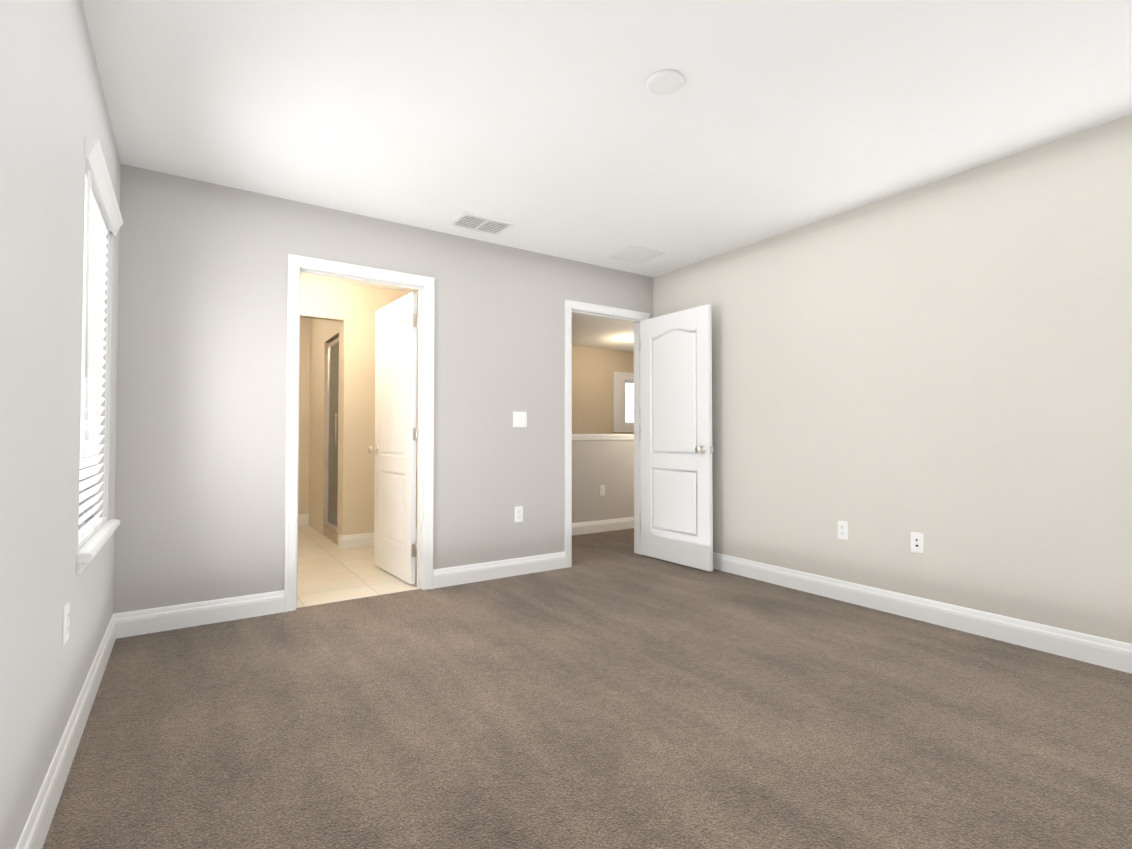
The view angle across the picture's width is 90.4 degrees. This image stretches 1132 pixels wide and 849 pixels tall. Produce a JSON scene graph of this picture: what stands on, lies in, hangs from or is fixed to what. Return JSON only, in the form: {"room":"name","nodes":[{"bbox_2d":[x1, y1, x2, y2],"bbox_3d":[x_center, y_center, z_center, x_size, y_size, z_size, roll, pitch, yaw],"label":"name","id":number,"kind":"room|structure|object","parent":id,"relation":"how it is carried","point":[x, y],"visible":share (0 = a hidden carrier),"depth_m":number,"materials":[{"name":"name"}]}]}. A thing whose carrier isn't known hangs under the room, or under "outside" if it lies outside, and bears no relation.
{"room":"empty bedroom","nodes":[
{"label":"empty bedroom","id":0,"kind":"room"},
{"bbox_2d":[0,0,120,848],"bbox_3d":[-1.936,-0.147,2.157,0.200,2.440,8.780,1,-1,-34],"label":"wall","id":1,"kind":"structure","parent":0,"point":[54,113],"depth_m":1.43,"materials":[{"name":"beige paint"}]},
{"bbox_2d":[62,602,69,644],"bbox_3d":[-1.517,0.603,1.707,0.008,0.115,0.070,1,-1,-34],"label":"outlet","id":2,"kind":"object","parent":1,"relation":"attached to","point":[66,609],"visible":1,"depth_m":1.69,"materials":[{"name":"white plastic"}]},
{"bbox_2d":[15,613,118,848],"bbox_3d":[-0.880,0.981,0.758,0.014,0.125,5.080,1,-1,-34],"label":"baseboard","id":3,"kind":"structure","parent":1,"relation":"attached to","point":[36,828],"depth_m":1.68,"materials":[{"name":"white wood"}]},
{"bbox_2d":[78,159,111,548],"bbox_3d":[-1.913,-0.257,2.260,0.067,1.391,0.844,1,-1,-34],"label":"window blind","id":4,"kind":"object","parent":1,"relation":"attached to","point":[97,228],"visible":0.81,"depth_m":2.28,"materials":[{"name":"white plastic"}]},
{"bbox_2d":[76,519,119,575],"bbox_3d":[-1.930,0.476,2.232,0.179,0.073,0.940,1,-1,-34],"label":"window sill","id":5,"kind":"structure","parent":1,"relation":"attached to","point":[89,549],"depth_m":2.06,"materials":[{"name":"white wood"}]},
{"bbox_2d":[85,137,122,235],"bbox_3d":[-1.877,-0.938,2.299,0.036,0.072,0.900,1,-1,-34],"label":"window valance","id":6,"kind":"object","parent":1,"relation":"attached to","point":[96,162],"visible":1,"depth_m":2.17,"materials":[{"name":"white"}]},
{"bbox_2d":[298,317,309,514],"bbox_3d":[-3.260,-0.053,6.487,2.450,2.440,0.120,1,-1,-34],"label":"wall","id":7,"kind":"structure","parent":0,"point":[304,418],"depth_m":6.55,"materials":[{"name":"beige paint"}]},
{"bbox_2d":[296,525,420,607],"bbox_3d":[-2.269,1.194,4.990,2.450,0.120,3.425,1,-1,-34],"label":"floor","id":8,"kind":"structure","parent":0,"point":[329,570],"depth_m":4.18,"materials":[{"name":"beige tile"}]},
{"bbox_2d":[323,525,336,543],"bbox_3d":[-2.311,1.098,5.618,0.090,0.100,0.674,1,-1,-34],"label":"shower curb","id":9,"kind":"object","parent":8,"relation":"on","point":[330,533],"visible":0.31,"depth_m":5.61,"materials":[{"name":"beige tile"}]},
{"bbox_2d":[326,337,338,531],"bbox_3d":[-2.332,0.097,5.626,0.071,1.898,0.670,1,-1,-34],"label":"shower door","id":10,"kind":"structure","parent":9,"relation":"on","point":[332,434],"depth_m":5.73,"materials":[{"name":"clear glass"}]},
{"bbox_2d":[300,277,417,545],"bbox_3d":[-2.287,-0.085,5.045,2.450,2.440,0.100,1,-1,-34],"label":"wall","id":11,"kind":"structure","parent":0,"point":[345,313],"depth_m":5.15,"materials":[{"name":"beige paint"}]},
{"bbox_2d":[113,164,652,613],"bbox_3d":[0.976,-0.082,5.171,8.000,2.440,0.120,1,-1,-34],"label":"wall","id":12,"kind":"structure","parent":0,"point":[200,477],"depth_m":3.25,"materials":[{"name":"beige paint"}]},
{"bbox_2d":[119,590,284,637],"bbox_3d":[-1.964,1.031,3.082,0.756,0.125,0.014,1,-1,-34],"label":"baseboard","id":13,"kind":"structure","parent":12,"relation":"attached to","point":[145,621],"depth_m":3.05,"materials":[{"name":"white wood"}]},
{"bbox_2d":[368,292,417,583],"bbox_3d":[-1.279,0.095,4.187,0.173,2.020,0.780,1,-2,-37],"label":"bathroom door","id":14,"kind":"structure","parent":12,"relation":"in","point":[395,543],"depth_m":4.11,"materials":[{"name":"white paint"}]},
{"bbox_2d":[433,552,565,588],"bbox_3d":[-0.455,1.053,4.100,1.081,0.125,0.014,1,-1,-34],"label":"baseboard","id":15,"kind":"structure","parent":12,"relation":"attached to","point":[450,576],"depth_m":4.06,"materials":[{"name":"white wood"}]},
{"bbox_2d":[515,506,522,521],"bbox_3d":[-0.349,0.667,4.183,0.070,0.115,0.008,1,-1,-34],"label":"outlet","id":16,"kind":"object","parent":12,"relation":"attached to","point":[518,513],"visible":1,"depth_m":4.18,"materials":[{"name":"white plastic"}]},
{"bbox_2d":[513,412,526,426],"bbox_3d":[-0.342,-0.038,4.201,0.116,0.116,0.012,1,-1,-34],"label":"light switch","id":17,"kind":"object","parent":12,"relation":"attached to","point":[519,419],"visible":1,"depth_m":4.20,"materials":[{"name":"white plastic"}]},
{"bbox_2d":[417,313,640,441],"bbox_3d":[-0.497,0.080,4.173,2.744,1.690,0.116,1,-1,-34],"label":"jamb hinge leaves","id":18,"kind":"object","parent":12,"relation":"attached to","point":[418,327],"visible":0.21,"depth_m":3.89,"materials":[{"name":"silver metal"}]},
{"bbox_2d":[641,304,713,571],"bbox_3d":[0.876,0.103,4.564,0.173,2.020,0.767,1,-2,-35],"label":"hall door","id":19,"kind":"structure","parent":12,"relation":"in","point":[677,449],"depth_m":4.50,"materials":[{"name":"white paint"}]},
{"bbox_2d":[42,528,1131,848],"bbox_3d":[1.462,1.182,4.423,8.000,0.120,8.540,1,-1,-34],"label":"floor carpet","id":20,"kind":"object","parent":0,"point":[608,690],"visible":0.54,"depth_m":1.98,"materials":[{"name":"brown carpet"}]},
{"bbox_2d":[572,440,633,522],"bbox_3d":[0.983,0.658,6.548,4.430,1.020,0.120,1,-1,-34],"label":"wall","id":21,"kind":"structure","parent":0,"point":[608,464],"depth_m":6.08,"materials":[{"name":"beige paint"}]},
{"bbox_2d":[600,485,604,495],"bbox_3d":[0.393,0.713,6.071,0.070,0.115,0.008,1,-1,-34],"label":"outlet","id":22,"kind":"object","parent":21,"relation":"attached to","point":[602,490],"visible":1,"depth_m":6.07,"materials":[{"name":"white plastic"}]},
{"bbox_2d":[572,517,633,535],"bbox_3d":[1.020,1.104,6.483,4.430,0.125,0.014,1,-1,-34],"label":"baseboard","id":23,"kind":"structure","parent":21,"relation":"attached to","point":[580,528],"depth_m":6.04,"materials":[{"name":"white wood"}]},
{"bbox_2d":[572,434,633,439],"bbox_3d":[0.991,0.146,6.565,4.450,0.065,0.160,1,-1,-34],"label":"trim","id":24,"kind":"structure","parent":21,"relation":"on","point":[602,436],"depth_m":6.07,"materials":[{"name":"white wood"}]},
{"bbox_2d":[572,345,633,433],"bbox_3d":[2.056,-0.065,5.975,5.550,2.440,0.004,1,-1,-34],"label":"wall","id":25,"kind":"structure","parent":0,"point":[593,369],"depth_m":4.74,"materials":[{"name":"beige paint"}]},
{"bbox_2d":[613,371,633,431],"bbox_3d":[1.286,-0.363,9.536,1.310,0.990,0.104,1,-1,-34],"label":"window","id":26,"kind":"structure","parent":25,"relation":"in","point":[623,401],"depth_m":9.24,"materials":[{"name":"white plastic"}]},
{"bbox_2d":[81,0,1131,351],"bbox_3d":[1.429,-1.378,4.455,8.320,0.120,8.780,1,-1,-34],"label":"ceiling","id":27,"kind":"structure","parent":0,"point":[555,128],"depth_m":2.39,"materials":[{"name":"white paint"}]},
{"bbox_2d":[448,211,515,235],"bbox_3d":[-0.560,-1.328,3.728,0.370,0.009,0.260,1,-1,-34],"label":"ceiling vent","id":28,"kind":"object","parent":27,"relation":"in","point":[479,223],"visible":1,"depth_m":3.71,"materials":[{"name":"white metal"}]},
{"bbox_2d":[608,245,666,263],"bbox_3d":[0.552,-1.317,4.372,0.315,0.005,0.325,1,-1,-34],"label":"ceiling vent","id":29,"kind":"object","parent":27,"relation":"in","point":[635,254],"visible":1,"depth_m":4.37,"materials":[{"name":"white metal"}]},
{"bbox_2d":[646,69,683,94],"bbox_3d":[0.393,-1.353,2.235,0.148,0.025,0.148,1,-1,-34],"label":"ceiling plate","id":30,"kind":"object","parent":27,"relation":"attached to","point":[665,82],"visible":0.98,"depth_m":2.21,"materials":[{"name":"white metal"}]},
{"bbox_2d":[653,114,1131,643],"bbox_3d":[2.280,-0.132,2.843,0.120,2.440,5.200,1,-1,-34],"label":"wall","id":31,"kind":"structure","parent":0,"point":[945,366],"depth_m":3.04,"materials":[{"name":"beige paint"}]},
{"bbox_2d":[838,520,848,539],"bbox_3d":[1.734,0.663,3.519,0.008,0.115,0.070,1,-1,-34],"label":"outlet","id":32,"kind":"object","parent":31,"relation":"attached to","point":[843,530],"visible":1,"depth_m":3.51,"materials":[{"name":"white plastic"}]},
{"bbox_2d":[911,532,923,553],"bbox_3d":[1.974,0.665,3.160,0.012,0.115,0.070,1,-1,-34],"label":"outlet","id":33,"kind":"object","parent":31,"relation":"attached to","point":[917,542],"visible":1,"depth_m":3.16,"materials":[{"name":"white plastic"}]},
{"bbox_2d":[713,552,1131,673],"bbox_3d":[2.185,1.025,2.826,0.028,0.125,5.080,1,-1,-34],"label":"baseboard","id":34,"kind":"structure","parent":31,"relation":"attached to","point":[1103,652],"depth_m":3.01,"materials":[{"name":"white wood"}]},
{"bbox_3d":[-2.292,-0.084,5.053,2.450,2.440,3.340,1,-1,-34],"label":"wall","id":35,"kind":"structure","parent":0,"visible":0},
{"bbox_2d":[298,514,308,525],"bbox_3d":[-3.608,1.097,6.146,1.460,0.125,0.014,1,-1,-34],"label":"baseboard","id":36,"kind":"structure","parent":35,"relation":"attached to","point":[303,519],"depth_m":6.52,"materials":[{"name":"white wood"}]},
{"bbox_2d":[339,528,416,548],"bbox_3d":[-1.654,1.080,5.384,0.954,0.125,0.024,1,-1,-34],"label":"baseboard","id":37,"kind":"structure","parent":35,"relation":"attached to","point":[355,541],"depth_m":5.19,"materials":[{"name":"white"}]}
]}

